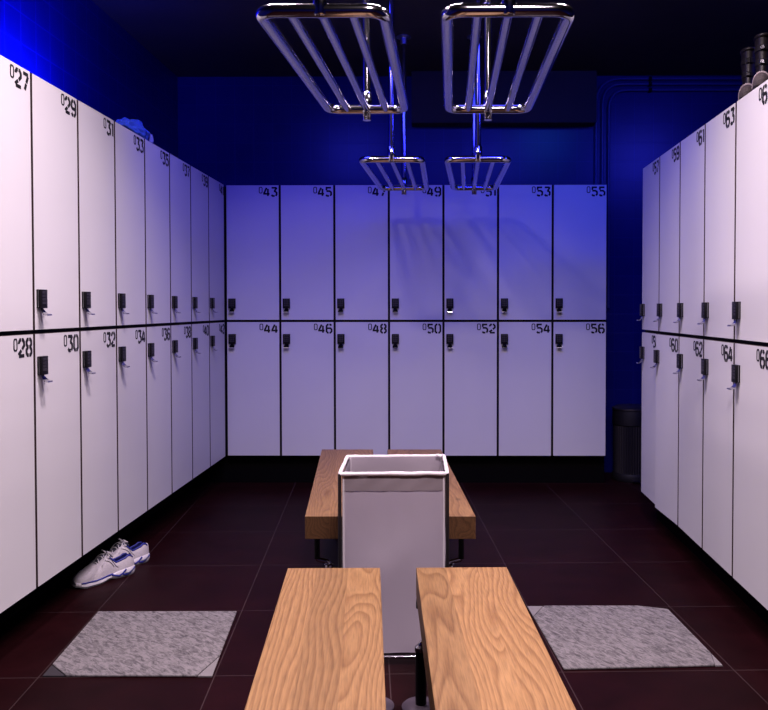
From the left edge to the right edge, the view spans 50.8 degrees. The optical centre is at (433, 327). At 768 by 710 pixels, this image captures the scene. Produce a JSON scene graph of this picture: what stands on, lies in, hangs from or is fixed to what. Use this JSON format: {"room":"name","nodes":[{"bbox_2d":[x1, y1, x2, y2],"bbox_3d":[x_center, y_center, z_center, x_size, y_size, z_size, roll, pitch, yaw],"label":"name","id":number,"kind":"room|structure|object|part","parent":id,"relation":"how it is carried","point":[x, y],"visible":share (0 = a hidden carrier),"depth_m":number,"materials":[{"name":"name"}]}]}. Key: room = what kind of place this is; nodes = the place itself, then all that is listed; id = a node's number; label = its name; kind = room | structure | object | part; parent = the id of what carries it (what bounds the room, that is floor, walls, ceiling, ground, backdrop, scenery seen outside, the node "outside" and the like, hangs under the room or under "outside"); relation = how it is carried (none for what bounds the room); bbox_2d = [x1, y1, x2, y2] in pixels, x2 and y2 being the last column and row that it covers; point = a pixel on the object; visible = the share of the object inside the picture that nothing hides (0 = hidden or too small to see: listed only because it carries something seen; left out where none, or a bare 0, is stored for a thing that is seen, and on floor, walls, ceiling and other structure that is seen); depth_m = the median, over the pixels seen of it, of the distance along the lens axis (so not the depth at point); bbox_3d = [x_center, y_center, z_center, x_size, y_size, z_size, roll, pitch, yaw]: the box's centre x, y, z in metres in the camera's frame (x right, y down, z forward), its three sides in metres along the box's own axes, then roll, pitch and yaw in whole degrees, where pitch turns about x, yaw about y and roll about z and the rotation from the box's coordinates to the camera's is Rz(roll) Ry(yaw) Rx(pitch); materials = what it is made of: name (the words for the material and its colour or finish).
{"room":"changing room","nodes":[
{"label":"changing room","id":0,"kind":"room"},
{"bbox_2d":[0,0,177,157],"bbox_3d":[-2.094,-0.320,2.400,0.100,3.130,7.985,0,1,0],"label":"wall","id":1,"kind":"structure","parent":0,"point":[74,46],"depth_m":4.79,"materials":[{"name":"blue paint"}]},
{"bbox_2d":[0,479,192,623],"bbox_3d":[-1.905,1.094,4.335,0.249,0.214,3.200,0,1,0],"label":"baseboard","id":2,"kind":"structure","parent":1,"relation":"attached to","point":[58,577],"depth_m":4.13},
{"bbox_2d":[0,332,35,612],"bbox_3d":[-1.732,0.520,2.920,0.459,0.995,0.398,0,1,0],"label":"locker","id":3,"kind":"object","parent":2,"relation":"on","point":[17,460],"visible":1,"depth_m":2.98,"materials":[{"name":"white laminate"}]},
{"bbox_2d":[0,55,32,333],"bbox_3d":[-1.732,-0.475,2.897,0.459,0.995,0.398,0,1,0],"label":"locker","id":4,"kind":"object","parent":3,"relation":"on","point":[16,294],"visible":1,"depth_m":2.96,"materials":[{"name":"white laminate"}]},
{"bbox_2d":[28,329,81,586],"bbox_3d":[-1.730,0.510,3.320,0.459,0.995,0.398,0,1,0],"label":"locker","id":5,"kind":"object","parent":2,"relation":"on","point":[56,370],"visible":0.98,"depth_m":3.29,"materials":[{"name":"white laminate"}]},
{"bbox_2d":[28,73,78,331],"bbox_3d":[-1.731,-0.484,3.297,0.459,0.995,0.398,0,1,0],"label":"locker","id":6,"kind":"object","parent":5,"relation":"on","point":[53,112],"visible":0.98,"depth_m":3.27,"materials":[{"name":"white laminate"}]},
{"bbox_2d":[75,327,117,555],"bbox_3d":[-1.729,0.501,3.720,0.459,0.995,0.398,0,1,0],"label":"locker","id":7,"kind":"object","parent":2,"relation":"on","point":[97,346],"visible":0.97,"depth_m":3.69,"materials":[{"name":"white laminate"}]},
{"bbox_2d":[75,100,115,328],"bbox_3d":[-1.729,-0.494,3.697,0.459,0.995,0.398,0,1,0],"label":"locker","id":8,"kind":"object","parent":7,"relation":"on","point":[95,131],"visible":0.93,"depth_m":3.67,"materials":[{"name":"white laminate"}]},
{"bbox_2d":[112,326,146,530],"bbox_3d":[-1.727,0.492,4.120,0.459,0.995,0.398,0,1,0],"label":"locker","id":9,"kind":"object","parent":2,"relation":"on","point":[130,340],"visible":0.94,"depth_m":4.09,"materials":[{"name":"white laminate"}]},
{"bbox_2d":[112,121,145,326],"bbox_3d":[-1.728,-0.503,4.096,0.459,0.995,0.398,0,1,0],"label":"locker","id":10,"kind":"object","parent":9,"relation":"on","point":[128,146],"visible":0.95,"depth_m":4.06,"materials":[{"name":"white laminate"}]},
{"bbox_2d":[142,324,171,509],"bbox_3d":[-1.726,0.483,4.519,0.459,0.995,0.398,0,1,0],"label":"locker","id":11,"kind":"object","parent":2,"relation":"on","point":[158,350],"visible":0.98,"depth_m":4.50,"materials":[{"name":"white laminate"}]},
{"bbox_2d":[142,139,169,325],"bbox_3d":[-1.726,-0.512,4.496,0.459,0.995,0.398,0,1,0],"label":"locker","id":12,"kind":"object","parent":11,"relation":"on","point":[156,159],"visible":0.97,"depth_m":4.47,"materials":[{"name":"white laminate"}]},
{"bbox_2d":[115,117,153,142],"bbox_3d":[-1.643,-1.076,4.343,0.169,0.140,0.429,0,1,0],"label":"cloth bundle","id":13,"kind":"object","parent":12,"relation":"on","point":[136,126],"visible":0.44,"depth_m":4.29,"materials":[{"name":"blue fabric"}]},
{"bbox_2d":[167,323,191,492],"bbox_3d":[-1.724,0.473,4.919,0.459,0.995,0.398,0,1,0],"label":"locker","id":14,"kind":"object","parent":2,"relation":"on","point":[180,333],"visible":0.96,"depth_m":4.90,"materials":[{"name":"white laminate"}]},
{"bbox_2d":[167,153,190,323],"bbox_3d":[-1.725,-0.521,4.896,0.459,0.995,0.398,0,1,0],"label":"locker","id":15,"kind":"object","parent":14,"relation":"on","point":[179,171],"visible":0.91,"depth_m":4.87,"materials":[{"name":"white laminate"}]},
{"bbox_2d":[188,322,209,478],"bbox_3d":[-1.723,0.464,5.319,0.459,0.995,0.398,0,1,0],"label":"locker","id":16,"kind":"object","parent":2,"relation":"on","point":[199,330],"visible":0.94,"depth_m":5.30,"materials":[{"name":"white laminate"}]},
{"bbox_2d":[188,166,208,322],"bbox_3d":[-1.723,-0.531,5.296,0.459,0.995,0.398,0,1,0],"label":"locker","id":17,"kind":"object","parent":16,"relation":"on","point":[198,179],"visible":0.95,"depth_m":5.28,"materials":[{"name":"white laminate"}]},
{"bbox_2d":[206,321,224,466],"bbox_3d":[-1.722,0.455,5.719,0.459,0.995,0.398,0,1,0],"label":"locker","id":18,"kind":"object","parent":2,"relation":"on","point":[216,328],"visible":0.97,"depth_m":5.71,"materials":[{"name":"white laminate"}]},
{"bbox_2d":[206,176,223,321],"bbox_3d":[-1.722,-0.540,5.696,0.459,0.995,0.398,0,1,0],"label":"locker","id":19,"kind":"object","parent":18,"relation":"on","point":[215,188],"visible":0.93,"depth_m":5.69,"materials":[{"name":"white laminate"}]},
{"bbox_2d":[0,472,767,709],"bbox_3d":[0.637,1.294,2.419,5.560,0.100,8.185,0,1,0],"label":"floor","id":20,"kind":"structure","parent":0,"point":[215,546],"depth_m":3.76,"materials":[{"name":"tile"}]},
{"bbox_2d":[71,549,134,588],"bbox_3d":[-1.583,1.141,3.861,0.114,0.141,0.305,1,2,39],"label":"shoe","id":21,"kind":"object","parent":20,"relation":"on","point":[104,568],"visible":1,"depth_m":3.84,"materials":[{"name":"white"}]},
{"bbox_2d":[89,538,149,565],"bbox_3d":[-1.580,1.137,4.054,0.114,0.141,0.305,1,2,39],"label":"shoe","id":22,"kind":"object","parent":20,"relation":"on","point":[140,550],"visible":0.56,"depth_m":4.08,"materials":[{"name":"white"}]},
{"bbox_2d":[43,611,236,676],"bbox_3d":[-1.107,1.223,3.143,0.656,0.008,0.603,0,1,0],"label":"floor mat","id":23,"kind":"object","parent":20,"relation":"on","point":[113,643],"visible":1,"depth_m":3.09,"materials":[{"name":"grey fabric"}]},
{"bbox_2d":[305,449,475,567],"bbox_3d":[-0.251,0.981,4.091,0.718,0.450,1.636,0,1,-5],"label":"bench","id":24,"kind":"object","parent":20,"relation":"on","point":[321,517],"visible":0.25,"depth_m":3.48,"materials":[{"name":"brown wood"}]},
{"bbox_3d":[-0.473,1.050,3.469,0.080,0.323,0.036,0,1,0],"label":"leg","id":25,"kind":"part","parent":24,"relation":"part of","materials":[{"name":"black metal"}]},
{"bbox_3d":[0.091,1.050,3.465,0.080,0.323,0.036,0,1,0],"label":"leg","id":26,"kind":"part","parent":24,"relation":"part of","materials":[{"name":"black metal"}]},
{"bbox_2d":[338,454,448,658],"bbox_3d":[-0.149,0.871,3.112,0.408,0.715,0.360,0,1,-1],"label":"bin","id":27,"kind":"object","parent":20,"relation":"on","point":[393,513],"visible":0.82,"depth_m":2.94,"materials":[{"name":"metal"}]},
{"bbox_3d":[-0.149,0.878,3.112,0.405,0.700,0.357,0,1,-1],"label":"frame","id":28,"kind":"part","parent":27,"relation":"part of","materials":[{"name":"metal"}]},
{"bbox_3d":[-0.149,1.202,3.120,0.404,0.012,0.356,0,1,-1],"label":"rail","id":29,"kind":"part","parent":27,"relation":"part of","materials":[{"name":"silver metal"}]},
{"bbox_2d":[245,567,575,709],"bbox_3d":[-0.068,1.032,1.888,0.718,0.450,1.642,0,1,-4],"label":"bench","id":30,"kind":"object","parent":20,"relation":"on","point":[480,647],"visible":1,"depth_m":2.03,"materials":[{"name":"brown wood"}]},
{"bbox_3d":[-0.191,1.233,2.631,0.126,0.012,0.126,0,1,0],"label":"foot plate","id":31,"kind":"part","parent":30,"relation":"part of","materials":[{"name":"grey metal"}]},
{"bbox_3d":[-0.041,1.233,2.630,0.126,0.012,0.126,0,1,0],"label":"foot plate","id":32,"kind":"part","parent":30,"relation":"part of","materials":[{"name":"grey metal"}]},
{"bbox_3d":[-0.019,1.070,2.626,0.080,0.323,0.036,0,1,0],"label":"leg","id":33,"kind":"part","parent":30,"relation":"part of","materials":[{"name":"black metal"}]},
{"bbox_2d":[527,606,722,669],"bbox_3d":[0.729,1.221,3.200,0.645,0.008,0.615,0,1,0],"label":"floor mat","id":34,"kind":"object","parent":20,"relation":"on","point":[580,637],"visible":1,"depth_m":3.15,"materials":[{"name":"grey fabric"}]},
{"bbox_2d":[612,404,641,482],"bbox_3d":[1.516,0.872,6.142,0.310,0.570,0.310,-1,2,-45],"label":"waste bin","id":35,"kind":"object","parent":20,"relation":"on","point":[626,418],"visible":0.62,"depth_m":6.02,"materials":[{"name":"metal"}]},
{"bbox_3d":[1.516,0.605,6.136,0.310,0.035,0.310,0,1,0],"label":"lid","id":36,"kind":"part","parent":35,"relation":"part of","materials":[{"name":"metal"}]},
{"bbox_2d":[657,509,767,624],"bbox_3d":[1.539,1.123,3.994,0.320,0.167,2.000,0,1,0],"label":"baseboard","id":37,"kind":"structure","parent":20,"relation":"on","point":[740,591],"depth_m":3.94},
{"bbox_2d":[636,331,662,503],"bbox_3d":[1.473,0.522,4.779,0.459,0.995,0.398,0,1,1],"label":"locker","id":38,"kind":"object","parent":37,"relation":"on","point":[648,337],"visible":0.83,"depth_m":4.80,"materials":[{"name":"white laminate"}]},
{"bbox_3d":[1.292,0.526,4.782,0.020,0.988,0.386,0,1,1],"label":"door","id":39,"kind":"part","parent":38,"relation":"part of","materials":[{"name":"white laminate"}]},
{"bbox_2d":[637,157,662,332],"bbox_3d":[1.472,-0.473,4.756,0.459,0.995,0.398,0,1,1],"label":"locker","id":40,"kind":"object","parent":38,"relation":"on","point":[650,253],"visible":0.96,"depth_m":4.73,"materials":[{"name":"white laminate"}]},
{"bbox_3d":[1.292,-0.476,4.759,0.020,0.988,0.386,0,1,1],"label":"door","id":41,"kind":"part","parent":40,"relation":"part of","materials":[{"name":"white laminate"}]},
{"bbox_2d":[650,333,682,524],"bbox_3d":[1.458,0.531,4.379,0.476,0.995,0.398,0,1,1],"label":"locker","id":42,"kind":"object","parent":37,"relation":"on","point":[667,344],"visible":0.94,"depth_m":4.38,"materials":[{"name":"white laminate"}]},
{"bbox_2d":[653,142,682,334],"bbox_3d":[1.466,-0.463,4.356,0.459,0.995,0.398,0,1,1],"label":"locker","id":43,"kind":"object","parent":42,"relation":"on","point":[670,161],"visible":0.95,"depth_m":4.35,"materials":[{"name":"white laminate"}]},
{"bbox_2d":[673,335,708,547],"bbox_3d":[1.459,0.541,3.979,0.459,0.995,0.398,0,1,1],"label":"locker","id":44,"kind":"object","parent":37,"relation":"on","point":[691,348],"visible":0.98,"depth_m":3.96,"materials":[{"name":"white laminate"}]},
{"bbox_2d":[673,124,708,337],"bbox_3d":[1.459,-0.454,3.956,0.459,0.995,0.398,0,1,1],"label":"locker","id":45,"kind":"object","parent":44,"relation":"on","point":[693,147],"visible":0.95,"depth_m":3.93,"materials":[{"name":"white laminate"}]},
{"bbox_2d":[697,338,739,575],"bbox_3d":[1.453,0.550,3.579,0.459,0.995,0.398,0,1,1],"label":"locker","id":46,"kind":"object","parent":37,"relation":"on","point":[719,354],"visible":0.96,"depth_m":3.55,"materials":[{"name":"white laminate"}]},
{"bbox_2d":[697,102,739,340],"bbox_3d":[1.452,-0.445,3.556,0.459,0.995,0.398,0,1,1],"label":"locker","id":47,"kind":"object","parent":46,"relation":"on","point":[721,131],"visible":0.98,"depth_m":3.53,"materials":[{"name":"white laminate"}]},
{"bbox_2d":[727,341,767,609],"bbox_3d":[1.446,0.559,3.179,0.459,0.995,0.398,0,1,1],"label":"locker","id":48,"kind":"object","parent":37,"relation":"on","point":[749,374],"visible":1,"depth_m":3.18,"materials":[{"name":"white laminate"}]},
{"bbox_2d":[727,80,767,343],"bbox_3d":[1.446,-0.435,3.156,0.459,0.995,0.398,0,1,1],"label":"locker","id":49,"kind":"object","parent":48,"relation":"on","point":[750,306],"visible":1,"depth_m":3.16,"materials":[{"name":"white laminate"}]},
{"bbox_2d":[738,47,755,99],"bbox_3d":[1.350,-1.072,3.453,0.079,0.264,0.239,1,1,26],"label":"boot","id":50,"kind":"object","parent":49,"relation":"on","point":[747,54],"visible":0.54,"depth_m":3.45,"materials":[{"name":"black leather"}]},
{"bbox_2d":[752,33,767,89],"bbox_3d":[1.339,-1.068,3.278,0.079,0.264,0.239,1,1,26],"label":"boot","id":51,"kind":"object","parent":49,"relation":"on","point":[761,40],"visible":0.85,"depth_m":3.28,"materials":[{"name":"black leather"}]},
{"bbox_2d":[92,0,767,76],"bbox_3d":[0.635,-1.935,2.344,5.560,0.100,8.185,0,1,0],"label":"ceiling","id":52,"kind":"structure","parent":0,"point":[191,38],"depth_m":5.42,"materials":[{"name":"paint"}]},
{"bbox_2d":[256,0,408,120],"bbox_3d":[-0.297,-1.363,2.736,0.390,1.059,1.190,0,1,0],"label":"rack","id":53,"kind":"object","parent":52,"relation":"hanging from","point":[322,10],"visible":1,"depth_m":2.52,"materials":[{"name":"silver metal"}]},
{"bbox_3d":[-0.372,-0.879,2.748,0.028,0.029,1.091,0,1,2],"label":"rail","id":54,"kind":"part","parent":53,"relation":"part of","materials":[{"name":"silver metal"}]},
{"bbox_3d":[-0.290,-0.879,2.747,0.028,0.029,1.090,0,1,2],"label":"rail","id":55,"kind":"part","parent":53,"relation":"part of","materials":[{"name":"silver metal"}]},
{"bbox_3d":[-0.272,-1.370,3.281,0.033,1.048,0.032,0,1,0],"label":"post","id":56,"kind":"part","parent":53,"relation":"part of","materials":[{"name":"silver metal"}]},
{"bbox_3d":[-0.209,-0.879,2.747,0.028,0.029,1.090,0,1,2],"label":"rail","id":57,"kind":"part","parent":53,"relation":"part of","materials":[{"name":"silver metal"}]},
{"bbox_2d":[359,0,428,194],"bbox_3d":[-0.220,-1.414,4.905,0.376,1.059,1.150,0,1,0],"label":"rack","id":58,"kind":"object","parent":52,"relation":"hanging from","point":[406,161],"visible":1,"depth_m":4.70,"materials":[{"name":"silver metal"}]},
{"bbox_3d":[-0.294,-0.929,4.917,0.028,0.029,1.050,0,1,2],"label":"rail","id":59,"kind":"part","parent":58,"relation":"part of","materials":[{"name":"silver metal"}]},
{"bbox_3d":[-0.229,-1.418,4.380,0.033,1.003,0.032,0,1,0],"label":"post","id":60,"kind":"part","parent":58,"relation":"part of","materials":[{"name":"silver metal"}]},
{"bbox_3d":[-0.220,-0.929,4.916,0.376,0.037,1.086,0,1,0],"label":"frame","id":61,"kind":"part","parent":58,"relation":"part of","materials":[{"name":"silver metal"}]},
{"bbox_3d":[-0.214,-0.929,4.916,0.028,0.029,1.050,0,1,2],"label":"rail","id":62,"kind":"part","parent":58,"relation":"part of","materials":[{"name":"silver metal"}]},
{"bbox_3d":[-0.199,-1.420,5.430,0.033,1.048,0.032,0,1,0],"label":"post","id":63,"kind":"part","parent":58,"relation":"part of","materials":[{"name":"silver metal"}]},
{"bbox_3d":[-0.134,-0.929,4.916,0.028,0.029,1.050,0,1,1],"label":"rail","id":64,"kind":"part","parent":58,"relation":"part of","materials":[{"name":"silver metal"}]},
{"bbox_2d":[444,0,510,194],"bbox_3d":[0.248,-1.414,4.902,0.370,1.059,1.150,0,1,0],"label":"rack","id":65,"kind":"object","parent":52,"relation":"hanging from","point":[476,158],"visible":0.89,"depth_m":4.48,"materials":[{"name":"silver metal"}]},
{"bbox_3d":[0.182,-0.929,4.914,0.028,0.029,1.051,0,1,2],"label":"rail","id":66,"kind":"part","parent":65,"relation":"part of","materials":[{"name":"silver metal"}]},
{"bbox_3d":[0.275,-1.420,5.427,0.033,1.048,0.032,0,1,0],"label":"post","id":67,"kind":"part","parent":65,"relation":"part of","materials":[{"name":"silver metal"}]},
{"bbox_3d":[0.259,-0.929,4.913,0.028,0.029,1.050,0,1,2],"label":"rail","id":68,"kind":"part","parent":65,"relation":"part of","materials":[{"name":"silver metal"}]},
{"bbox_3d":[0.248,-0.929,4.913,0.370,0.037,1.086,0,1,0],"label":"frame","id":69,"kind":"part","parent":65,"relation":"part of","materials":[{"name":"silver metal"}]},
{"bbox_3d":[0.243,-1.419,4.377,0.033,1.003,0.032,0,1,0],"label":"post","id":70,"kind":"part","parent":65,"relation":"part of","materials":[{"name":"silver metal"}]},
{"bbox_3d":[0.336,-0.929,4.913,0.028,0.029,1.050,0,1,1],"label":"rail","id":71,"kind":"part","parent":65,"relation":"part of","materials":[{"name":"silver metal"}]},
{"bbox_2d":[440,0,574,120],"bbox_3d":[0.210,-1.363,2.733,0.376,1.059,1.190,0,1,0],"label":"rack","id":72,"kind":"object","parent":52,"relation":"hanging from","point":[507,9],"visible":1,"depth_m":2.54,"materials":[{"name":"silver metal"}]},
{"bbox_3d":[0.132,-0.879,2.744,0.028,0.029,1.090,0,1,1],"label":"rail","id":73,"kind":"part","parent":72,"relation":"part of","materials":[{"name":"silver metal"}]},
{"bbox_3d":[0.223,-1.371,3.278,0.033,1.048,0.032,0,1,0],"label":"post","id":74,"kind":"part","parent":72,"relation":"part of","materials":[{"name":"silver metal"}]},
{"bbox_3d":[0.215,-0.879,2.744,0.028,0.029,1.090,0,1,1],"label":"rail","id":75,"kind":"part","parent":72,"relation":"part of","materials":[{"name":"silver metal"}]},
{"bbox_3d":[0.297,-0.879,2.743,0.028,0.029,1.090,0,1,1],"label":"rail","id":76,"kind":"part","parent":72,"relation":"part of","materials":[{"name":"silver metal"}]},
{"bbox_2d":[178,76,741,471],"bbox_3d":[0.663,-0.414,6.423,5.560,3.130,0.100,0,1,0],"label":"wall","id":77,"kind":"structure","parent":0,"point":[232,130],"depth_m":6.36,"materials":[{"name":"blue paint"}]},
{"bbox_2d":[222,186,227,454],"bbox_3d":[-1.777,-0.051,6.154,0.481,1.986,0.486,0,1,0],"label":"trim","id":78,"kind":"structure","parent":77,"relation":"attached to","point":[225,251],"depth_m":5.96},
{"bbox_2d":[193,452,603,482],"bbox_3d":[-0.364,1.049,6.219,3.280,0.214,0.387,0,1,0],"label":"locker base","id":79,"kind":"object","parent":77,"relation":"attached to","point":[466,469],"depth_m":6.02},
{"bbox_2d":[227,321,281,455],"bbox_3d":[-1.325,0.445,6.128,0.398,0.995,0.459,0,1,0],"label":"locker","id":80,"kind":"object","parent":79,"relation":"on","point":[253,347],"visible":0.98,"depth_m":5.94,"materials":[{"name":"white laminate"}]},
{"bbox_2d":[226,185,280,320],"bbox_3d":[-1.325,-0.550,6.105,0.398,0.995,0.459,0,1,0],"label":"locker","id":81,"kind":"object","parent":80,"relation":"on","point":[253,214],"visible":0.99,"depth_m":5.92,"materials":[{"name":"white laminate"}]},
{"bbox_2d":[281,321,335,455],"bbox_3d":[-0.925,0.445,6.126,0.398,0.995,0.459,0,1,0],"label":"locker","id":82,"kind":"object","parent":79,"relation":"on","point":[307,347],"visible":0.97,"depth_m":5.94,"materials":[{"name":"white laminate"}]},
{"bbox_2d":[280,185,334,320],"bbox_3d":[-0.925,-0.550,6.103,0.398,0.995,0.459,0,1,0],"label":"locker","id":83,"kind":"object","parent":82,"relation":"on","point":[307,211],"visible":0.98,"depth_m":5.91,"materials":[{"name":"white laminate"}]},
{"bbox_2d":[335,321,389,454],"bbox_3d":[-0.525,0.445,6.123,0.398,0.995,0.459,0,1,0],"label":"locker","id":84,"kind":"object","parent":79,"relation":"on","point":[362,414],"visible":0.93,"depth_m":5.93,"materials":[{"name":"white laminate"}]},
{"bbox_2d":[335,185,388,320],"bbox_3d":[-0.525,-0.550,6.100,0.398,0.995,0.459,0,1,0],"label":"locker","id":85,"kind":"object","parent":84,"relation":"on","point":[361,211],"visible":0.94,"depth_m":5.91,"materials":[{"name":"white laminate"}]},
{"bbox_2d":[389,321,442,452],"bbox_3d":[-0.125,0.445,6.120,0.398,0.995,0.459,0,1,0],"label":"locker","id":86,"kind":"object","parent":79,"relation":"on","point":[415,347],"visible":0.98,"depth_m":5.93,"materials":[{"name":"white laminate"}]},
{"bbox_2d":[389,185,442,320],"bbox_3d":[-0.125,-0.550,6.097,0.398,0.995,0.459,0,1,0],"label":"locker","id":87,"kind":"object","parent":86,"relation":"on","point":[415,217],"visible":0.93,"depth_m":5.91,"materials":[{"name":"white laminate"}]},
{"bbox_2d":[443,321,497,455],"bbox_3d":[0.275,0.445,6.118,0.398,0.995,0.459,0,1,0],"label":"locker","id":88,"kind":"object","parent":79,"relation":"on","point":[470,348],"visible":0.99,"depth_m":5.93,"materials":[{"name":"white laminate"}]},
{"bbox_2d":[443,185,497,320],"bbox_3d":[0.275,-0.550,6.095,0.398,0.995,0.459,0,1,0],"label":"locker","id":89,"kind":"object","parent":88,"relation":"on","point":[470,222],"visible":0.89,"depth_m":5.91,"materials":[{"name":"white laminate"}]},
{"bbox_2d":[497,321,551,455],"bbox_3d":[0.675,0.445,6.115,0.398,0.995,0.459,0,1,0],"label":"locker","id":90,"kind":"object","parent":79,"relation":"on","point":[524,379],"visible":0.98,"depth_m":5.92,"materials":[{"name":"white laminate"}]},
{"bbox_2d":[498,185,551,320],"bbox_3d":[0.675,-0.550,6.092,0.398,0.995,0.459,0,1,0],"label":"locker","id":91,"kind":"object","parent":90,"relation":"on","point":[524,211],"visible":0.99,"depth_m":5.90,"materials":[{"name":"white laminate"}]},
{"bbox_2d":[552,321,605,455],"bbox_3d":[1.075,0.444,6.112,0.398,0.995,0.459,0,1,0],"label":"locker","id":92,"kind":"object","parent":79,"relation":"on","point":[578,347],"visible":0.98,"depth_m":5.92,"materials":[{"name":"white laminate"}]},
{"bbox_2d":[552,185,606,320],"bbox_3d":[1.075,-0.550,6.089,0.398,0.995,0.459,0,1,0],"label":"locker","id":93,"kind":"object","parent":92,"relation":"on","point":[579,212],"visible":0.98,"depth_m":5.90,"materials":[{"name":"white laminate"}]},
{"bbox_2d":[411,71,596,126],"bbox_3d":[0.544,-1.778,6.271,1.425,0.394,0.139,0,1,0],"label":"ventilation duct","id":94,"kind":"object","parent":77,"relation":"attached to","point":[566,98],"depth_m":6.20,"materials":[{"name":"blue metal"}]},
{"bbox_2d":[595,76,740,184],"bbox_3d":[2.303,-1.059,6.327,2.074,1.810,0.038,0,1,0],"label":"conduit pipe","id":95,"kind":"object","parent":77,"relation":"attached to","point":[650,78],"visible":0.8,"depth_m":6.30,"materials":[{"name":"blue metal"}]},
{"bbox_2d":[601,82,741,184],"bbox_3d":[2.328,-1.038,6.327,2.023,1.768,0.038,0,1,0],"label":"conduit pipe","id":96,"kind":"object","parent":77,"relation":"attached to","point":[649,84],"visible":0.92,"depth_m":6.31,"materials":[{"name":"blue metal"}]},
{"bbox_2d":[607,87,739,307],"bbox_3d":[2.353,-1.015,6.328,1.974,1.722,0.038,0,1,0],"label":"conduit pipe","id":97,"kind":"object","parent":77,"relation":"attached to","point":[649,89],"visible":0.94,"depth_m":6.32,"materials":[{"name":"blue metal"}]}
]}

